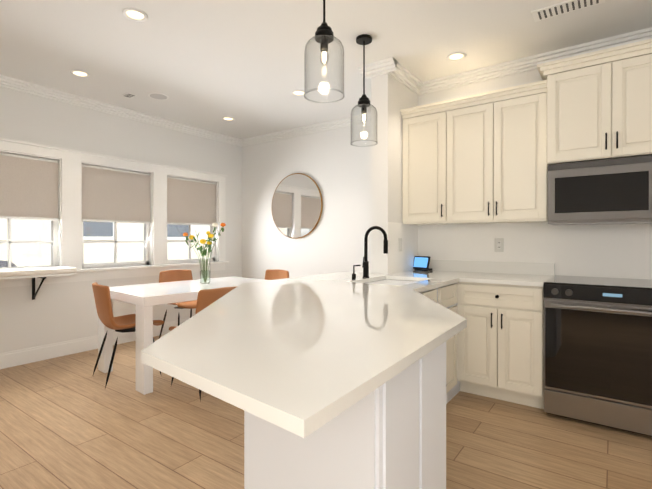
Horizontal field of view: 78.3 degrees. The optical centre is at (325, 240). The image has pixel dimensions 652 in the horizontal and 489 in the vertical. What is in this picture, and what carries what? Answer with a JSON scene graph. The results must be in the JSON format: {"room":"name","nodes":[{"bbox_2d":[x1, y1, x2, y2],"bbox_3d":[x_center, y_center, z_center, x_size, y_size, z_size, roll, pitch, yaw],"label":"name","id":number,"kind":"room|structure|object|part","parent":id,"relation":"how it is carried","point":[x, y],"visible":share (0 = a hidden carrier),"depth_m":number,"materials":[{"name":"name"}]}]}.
{"room":"kitchen","nodes":[
{"label":"kitchen","id":0,"kind":"room"},
{"bbox_2d":[0,87,241,352],"bbox_3d":[-3.244,-0.161,3.597,0.160,2.720,7.260,0,0,36],"label":"wall","id":1,"kind":"structure","parent":0,"point":[55,313],"depth_m":4.36,"materials":[{"name":"white paint"}]},
{"bbox_2d":[0,219,57,268],"bbox_3d":[-3.056,-0.263,3.868,0.060,1.143,0.806,0,0,36],"label":"window","id":2,"kind":"structure","parent":1,"relation":"in","point":[54,243],"depth_m":4.05,"materials":[{"name":"white paint"}]},
{"bbox_2d":[0,266,76,299],"bbox_3d":[-2.813,0.421,3.723,0.354,0.315,0.785,0,0,36],"label":"shelf","id":3,"kind":"object","parent":1,"relation":"attached to","point":[43,273],"visible":1,"depth_m":3.72,"materials":[{"name":"white wood"}]},
{"bbox_2d":[0,318,188,368],"bbox_3d":[-3.202,1.127,3.509,0.016,0.145,6.560,0,0,36],"label":"baseboard","id":4,"kind":"structure","parent":1,"relation":"attached to","point":[29,355],"depth_m":4.14,"materials":[{"name":"white paint"}]},
{"bbox_2d":[0,137,228,287],"bbox_3d":[-2.416,-0.261,4.658,0.180,1.395,3.160,0,0,36],"label":"window","id":5,"kind":"structure","parent":1,"relation":"in","point":[115,263],"depth_m":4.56,"materials":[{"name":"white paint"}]},
{"bbox_2d":[0,152,58,220],"bbox_3d":[-3.013,-0.519,3.836,0.046,0.625,0.790,0,0,36],"label":"roller blind","id":6,"kind":"object","parent":5,"relation":"attached to","point":[28,187],"visible":0.98,"depth_m":3.94,"materials":[{"name":"beige fabric"}]},
{"bbox_2d":[82,164,150,223],"bbox_3d":[-2.422,-0.521,4.661,0.046,0.625,0.790,0,0,36],"label":"roller blind","id":7,"kind":"object","parent":5,"relation":"attached to","point":[115,195],"visible":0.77,"depth_m":4.62,"materials":[{"name":"beige fabric"}]},
{"bbox_2d":[167,176,215,225],"bbox_3d":[-1.831,-0.524,5.486,0.046,0.625,0.790,0,0,36],"label":"roller blind","id":8,"kind":"object","parent":5,"relation":"attached to","point":[191,202],"visible":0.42,"depth_m":5.45,"materials":[{"name":"beige fabric"}]},
{"bbox_2d":[0,75,239,145],"bbox_3d":[-3.174,-1.478,3.481,0.085,0.085,6.560,0,0,36],"label":"crown molding","id":9,"kind":"structure","parent":1,"relation":"attached to","point":[6,82],"depth_m":4.47,"materials":[{"name":"white paint"}]},
{"bbox_2d":[167,225,214,263],"bbox_3d":[-1.874,-0.268,5.518,0.060,1.143,0.806,0,0,36],"label":"window","id":10,"kind":"structure","parent":1,"relation":"in","point":[190,260],"depth_m":5.51,"materials":[{"name":"white paint"}]},
{"bbox_2d":[242,122,370,278],"bbox_3d":[-0.150,-0.166,5.410,3.080,2.720,0.148,0,0,36],"label":"wall","id":11,"kind":"structure","parent":0,"point":[334,165],"depth_m":5.41,"materials":[{"name":"white paint"}]},
{"bbox_3d":[-0.415,-0.476,5.520,0.900,0.900,0.022,0,0,36],"label":"round mirror","id":12,"kind":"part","parent":11,"relation":"part of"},
{"bbox_2d":[240,112,370,146],"bbox_3d":[-0.099,-1.483,5.262,2.830,0.085,0.085,0,0,36],"label":"crown molding","id":13,"kind":"structure","parent":11,"relation":"attached to","point":[343,122],"depth_m":5.37,"materials":[{"name":"white paint"}]},
{"bbox_2d":[0,334,651,488],"bbox_3d":[-0.606,1.255,1.712,6.930,0.100,7.260,0,0,36],"label":"floor","id":14,"kind":"structure","parent":0,"point":[70,421],"depth_m":2.42,"materials":[{"name":"brown wood"}]},
{"bbox_2d":[92,282,163,387],"bbox_3d":[-1.720,0.764,3.450,0.506,0.822,0.447,0,0,-42],"label":"chair","id":15,"kind":"object","parent":14,"relation":"on","point":[121,324],"visible":0.85,"depth_m":3.25,"materials":[{"name":"brown leather"}]},
{"bbox_2d":[159,270,196,337],"bbox_3d":[-1.635,0.760,4.626,0.506,0.822,0.447,0,0,41],"label":"chair","id":16,"kind":"object","parent":14,"relation":"on","point":[173,275],"visible":0.38,"depth_m":4.67,"materials":[{"name":"brown leather"}]},
{"bbox_2d":[98,276,266,394],"bbox_3d":[-1.270,0.818,3.990,0.920,0.760,1.520,0,0,41],"label":"dining table","id":17,"kind":"object","parent":14,"relation":"on","point":[144,298],"visible":0.52,"depth_m":3.39,"materials":[{"name":"white paint"}]},
{"bbox_2d":[183,223,225,283],"bbox_3d":[-1.230,0.128,4.078,0.335,0.618,0.315,0,0,36],"label":"vase","id":18,"kind":"object","parent":17,"relation":"on","point":[201,249],"visible":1,"depth_m":4.07,"materials":[{"name":"clear glass"}]},
{"bbox_2d":[169,286,236,401],"bbox_3d":[-0.937,0.765,3.199,0.506,0.822,0.447,0,0,42],"label":"chair","id":19,"kind":"object","parent":14,"relation":"on","point":[206,298],"visible":0.21,"depth_m":2.95,"materials":[{"name":"brown leather"}]},
{"bbox_2d":[264,269,288,279],"bbox_3d":[-0.708,0.760,4.648,0.447,0.822,0.506,0,0,41],"label":"chair","id":20,"kind":"object","parent":14,"relation":"on","point":[272,274],"visible":0.27,"depth_m":4.84,"materials":[{"name":"brown leather"}]},
{"bbox_2d":[141,260,554,488],"bbox_3d":[0.262,0.696,2.437,1.635,1.014,3.240,0,0,36],"label":"kitchen island","id":21,"kind":"object","parent":14,"relation":"on","point":[340,380],"depth_m":1.18,"materials":[{"name":"white stone"}]},
{"bbox_2d":[352,265,360,278],"bbox_3d":[0.223,0.231,2.960,0.071,0.111,0.032,0,0,36],"label":"soap dispenser","id":22,"kind":"object","parent":21,"relation":"on","point":[353,275],"visible":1,"depth_m":2.96,"materials":[{"name":"black metal"}]},
{"bbox_2d":[362,226,387,277],"bbox_3d":[0.366,0.087,3.049,0.214,0.398,0.082,0,0,36],"label":"faucet","id":23,"kind":"object","parent":21,"relation":"on","point":[365,266],"visible":1,"depth_m":3.08,"materials":[{"name":"black metal"}]},
{"bbox_2d":[413,256,431,270],"bbox_3d":[0.927,0.217,3.825,0.094,0.134,0.190,0,0,-34],"label":"display","id":24,"kind":"object","parent":21,"relation":"on","point":[422,263],"visible":0.98,"depth_m":3.79,"materials":[{"name":"black plastic"}]},
{"bbox_2d":[457,282,543,408],"bbox_3d":[1.433,0.760,3.189,0.597,0.882,0.655,0,0,36],"label":"base cabinet","id":25,"kind":"object","parent":14,"relation":"on","point":[500,346],"visible":0.94,"depth_m":2.94,"materials":[{"name":"white paint"}]},
{"bbox_2d":[543,275,651,436],"bbox_3d":[1.968,0.743,2.755,0.762,0.918,0.738,0,0,36],"label":"range","id":26,"kind":"object","parent":14,"relation":"on","point":[597,350],"visible":1,"depth_m":2.55,"materials":[{"name":"silver metal"}]},
{"bbox_2d":[0,0,651,138],"bbox_3d":[-0.606,-1.565,1.703,6.930,0.100,7.260,0,0,36],"label":"ceiling","id":27,"kind":"structure","parent":0,"point":[208,65],"depth_m":3.12,"materials":[{"name":"white paint"}]},
{"bbox_2d":[70,70,89,77],"bbox_3d":[-2.235,-1.517,3.645,0.160,0.008,0.160,0,0,36],"label":"recessed light","id":28,"kind":"object","parent":27,"relation":"in","point":[80,73],"visible":1,"depth_m":3.64,"materials":[{"name":"white paint"}]},
{"bbox_2d":[122,8,147,21],"bbox_3d":[-1.282,-1.514,2.692,0.160,0.008,0.160,0,0,36],"label":"recessed light","id":29,"kind":"object","parent":27,"relation":"in","point":[134,14],"visible":1,"depth_m":2.69,"materials":[{"name":"white paint"}]},
{"bbox_2d":[222,117,234,120],"bbox_3d":[-1.221,-1.521,5.009,0.160,0.008,0.160,0,0,36],"label":"recessed light","id":30,"kind":"object","parent":27,"relation":"in","point":[228,118],"visible":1,"depth_m":5.00,"materials":[{"name":"white paint"}]},
{"bbox_2d":[291,90,305,95],"bbox_3d":[-0.279,-1.518,4.126,0.160,0.008,0.160,0,0,36],"label":"recessed light","id":31,"kind":"object","parent":27,"relation":"in","point":[298,92],"visible":0.88,"depth_m":4.13,"materials":[{"name":"white paint"}]},
{"bbox_2d":[304,0,344,102],"bbox_3d":[-0.009,-1.119,2.015,0.204,0.791,0.204,0,0,36],"label":"pendant light","id":32,"kind":"object","parent":27,"relation":"hanging from","point":[324,36],"visible":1,"depth_m":2.00,"materials":[{"name":"clear glass"}]},
{"bbox_2d":[350,34,377,146],"bbox_3d":[0.285,-1.122,3.009,0.204,0.791,0.204,0,0,36],"label":"pendant light","id":33,"kind":"object","parent":27,"relation":"hanging from","point":[364,100],"visible":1,"depth_m":3.00,"materials":[{"name":"clear glass"}]},
{"bbox_2d":[446,52,466,60],"bbox_3d":[1.075,-1.516,3.304,0.160,0.008,0.160,0,0,36],"label":"recessed light","id":34,"kind":"object","parent":27,"relation":"in","point":[456,56],"visible":1,"depth_m":3.30,"materials":[{"name":"white paint"}]},
{"bbox_2d":[531,0,604,21],"bbox_3d":[1.565,-1.513,2.596,0.400,0.009,0.150,0,0,36],"label":"ceiling vent","id":35,"kind":"object","parent":27,"relation":"in","point":[558,9],"visible":1,"depth_m":2.61,"materials":[{"name":"white metal"}]},
{"bbox_2d":[371,73,417,273],"bbox_3d":[0.838,-0.162,4.006,0.162,2.720,1.280,0,0,36],"label":"wall","id":36,"kind":"structure","parent":0,"point":[391,97],"depth_m":3.51,"materials":[{"name":"white paint"}]},
{"bbox_2d":[358,63,379,78],"bbox_3d":[0.655,-1.479,3.939,0.105,0.085,1.135,0,0,36],"label":"crown molding","id":37,"kind":"structure","parent":36,"relation":"attached to","point":[370,69],"depth_m":3.49,"materials":[{"name":"white paint"}]},
{"bbox_2d":[376,57,423,94],"bbox_3d":[0.689,-1.478,3.601,0.105,0.085,0.625,0,0,36],"label":"crown molding","id":38,"kind":"structure","parent":36,"relation":"attached to","point":[397,70],"depth_m":3.53,"materials":[{"name":"white paint"}]},
{"bbox_2d":[398,238,401,251],"bbox_3d":[0.672,0.039,3.631,0.008,0.120,0.075,0,0,36],"label":"electrical outlet plate","id":39,"kind":"object","parent":36,"relation":"attached to","point":[399,239],"depth_m":3.61,"materials":[{"name":"white plastic"}]},
{"bbox_2d":[418,69,651,278],"bbox_3d":[2.462,-0.160,3.243,3.370,2.720,0.632,0,0,36],"label":"wall","id":40,"kind":"structure","parent":0,"point":[614,250],"depth_m":3.34,"materials":[{"name":"white paint"}]},
{"bbox_2d":[402,103,459,224],"bbox_3d":[0.991,-0.646,3.678,0.466,0.989,0.367,0,0,36],"label":"upper cabinet","id":41,"kind":"object","parent":40,"relation":"attached to","point":[428,135],"depth_m":3.52,"materials":[{"name":"white paint"}]},
{"bbox_2d":[495,238,503,251],"bbox_3d":[1.522,0.040,3.524,0.075,0.120,0.008,0,0,36],"label":"electrical outlet plate","id":42,"kind":"object","parent":40,"relation":"attached to","point":[499,244],"depth_m":3.52,"materials":[{"name":"white plastic"}]},
{"bbox_2d":[452,87,547,223],"bbox_3d":[1.420,-0.645,3.370,0.821,0.989,0.367,0,0,36],"label":"upper cabinet","id":43,"kind":"object","parent":40,"relation":"attached to","point":[489,157],"depth_m":3.17,"materials":[{"name":"white paint"}]},
{"bbox_2d":[420,27,651,94],"bbox_3d":[2.205,-1.476,2.984,3.250,0.085,0.085,0,0,36],"label":"crown molding","id":44,"kind":"structure","parent":40,"relation":"attached to","point":[529,63],"depth_m":3.35,"materials":[{"name":"white paint"}]},
{"bbox_2d":[544,47,651,166],"bbox_3d":[2.050,-0.900,2.875,0.772,0.675,0.437,0,0,36],"label":"upper cabinet","id":45,"kind":"object","parent":40,"relation":"attached to","point":[600,108],"depth_m":2.74,"materials":[{"name":"white paint"}]},
{"bbox_2d":[548,155,651,224],"bbox_3d":[2.047,-0.338,2.868,0.768,0.430,0.456,0,0,36],"label":"microwave","id":46,"kind":"object","parent":45,"relation":"attached to","point":[611,191],"visible":1,"depth_m":2.75,"materials":[{"name":"silver metal"}]}
]}

